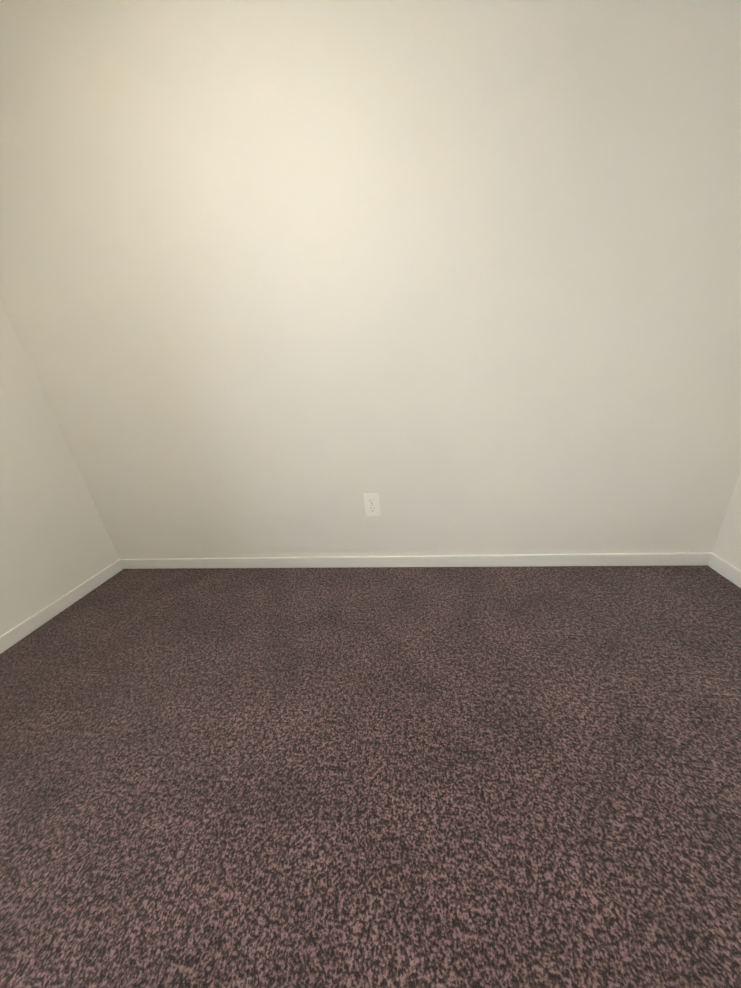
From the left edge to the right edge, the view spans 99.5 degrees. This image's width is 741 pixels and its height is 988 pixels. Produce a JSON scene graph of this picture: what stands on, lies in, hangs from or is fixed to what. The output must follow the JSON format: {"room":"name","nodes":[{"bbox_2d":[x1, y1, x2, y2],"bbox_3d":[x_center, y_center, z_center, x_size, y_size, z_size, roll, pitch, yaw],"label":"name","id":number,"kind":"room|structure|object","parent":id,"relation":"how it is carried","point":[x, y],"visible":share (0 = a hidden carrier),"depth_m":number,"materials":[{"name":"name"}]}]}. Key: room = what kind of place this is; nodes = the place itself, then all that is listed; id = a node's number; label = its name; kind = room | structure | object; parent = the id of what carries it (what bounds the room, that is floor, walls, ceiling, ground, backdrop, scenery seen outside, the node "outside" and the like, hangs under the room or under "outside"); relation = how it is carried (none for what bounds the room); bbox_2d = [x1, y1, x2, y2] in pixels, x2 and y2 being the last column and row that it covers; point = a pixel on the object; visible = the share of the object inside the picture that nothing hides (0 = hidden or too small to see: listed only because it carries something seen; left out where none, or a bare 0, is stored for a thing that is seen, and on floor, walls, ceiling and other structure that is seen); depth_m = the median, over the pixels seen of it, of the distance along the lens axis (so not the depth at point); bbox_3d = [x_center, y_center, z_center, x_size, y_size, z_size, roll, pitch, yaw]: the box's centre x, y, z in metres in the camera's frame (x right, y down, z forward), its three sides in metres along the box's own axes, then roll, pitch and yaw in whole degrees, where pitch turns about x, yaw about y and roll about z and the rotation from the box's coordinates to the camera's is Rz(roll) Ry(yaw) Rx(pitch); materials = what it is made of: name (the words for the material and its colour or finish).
{"room":"empty carpeted room","nodes":[
{"label":"empty carpeted room","id":0,"kind":"room"},
{"bbox_2d":[0,300,118,635],"bbox_3d":[-1.813,-0.166,0.070,0.140,2.440,2.855,-3,22,10],"label":"wall","id":1,"kind":"structure","parent":0,"point":[56,543],"depth_m":1.41,"materials":[{"name":"white paint"}]},
{"bbox_2d":[0,559,123,653],"bbox_3d":[-1.615,0.932,0.486,0.015,0.062,2.790,-3,22,10],"label":"baseboard","id":2,"kind":"structure","parent":1,"relation":"attached to","point":[11,637],"depth_m":1.46,"materials":[{"name":"white paint"}]},
{"bbox_2d":[0,565,740,987],"bbox_3d":[0.192,0.926,0.214,3.945,0.100,3.135,-3,22,10],"label":"floor","id":3,"kind":"structure","parent":0,"point":[440,777],"depth_m":0.75,"materials":[{"name":"carpet"}]},
{"bbox_2d":[0,0,740,558],"bbox_3d":[0.267,-0.811,1.127,3.945,2.440,0.140,-3,22,10],"label":"wall","id":4,"kind":"structure","parent":0,"point":[288,278],"depth_m":1.10,"materials":[{"name":"white paint"}]},
{"bbox_2d":[363,493,380,516],"bbox_3d":[0.008,0.051,1.438,0.070,0.114,0.007,-3,22,10],"label":"electrical outlet plate","id":5,"kind":"object","parent":4,"relation":"attached to","point":[372,504],"visible":1,"depth_m":1.44,"materials":[{"name":"white plastic"}]},
{"bbox_2d":[120,552,711,568],"bbox_3d":[-0.001,0.336,1.551,2.895,0.062,0.015,-3,22,10],"label":"baseboard","id":6,"kind":"structure","parent":4,"relation":"attached to","point":[686,558],"depth_m":1.49,"materials":[{"name":"white paint"}]},
{"bbox_2d":[712,469,740,569],"bbox_3d":[1.162,-0.300,-0.431,0.110,2.440,2.855,-3,22,10],"label":"wall","id":7,"kind":"structure","parent":0,"point":[727,547],"depth_m":1.22,"materials":[{"name":"white paint"}]},
{"bbox_2d":[708,552,740,587],"bbox_3d":[1.371,0.406,0.985,0.011,0.062,0.658,-3,22,10],"label":"baseboard","id":8,"kind":"structure","parent":7,"relation":"attached to","point":[712,560],"depth_m":1.24,"materials":[{"name":"white paint"}]}
]}

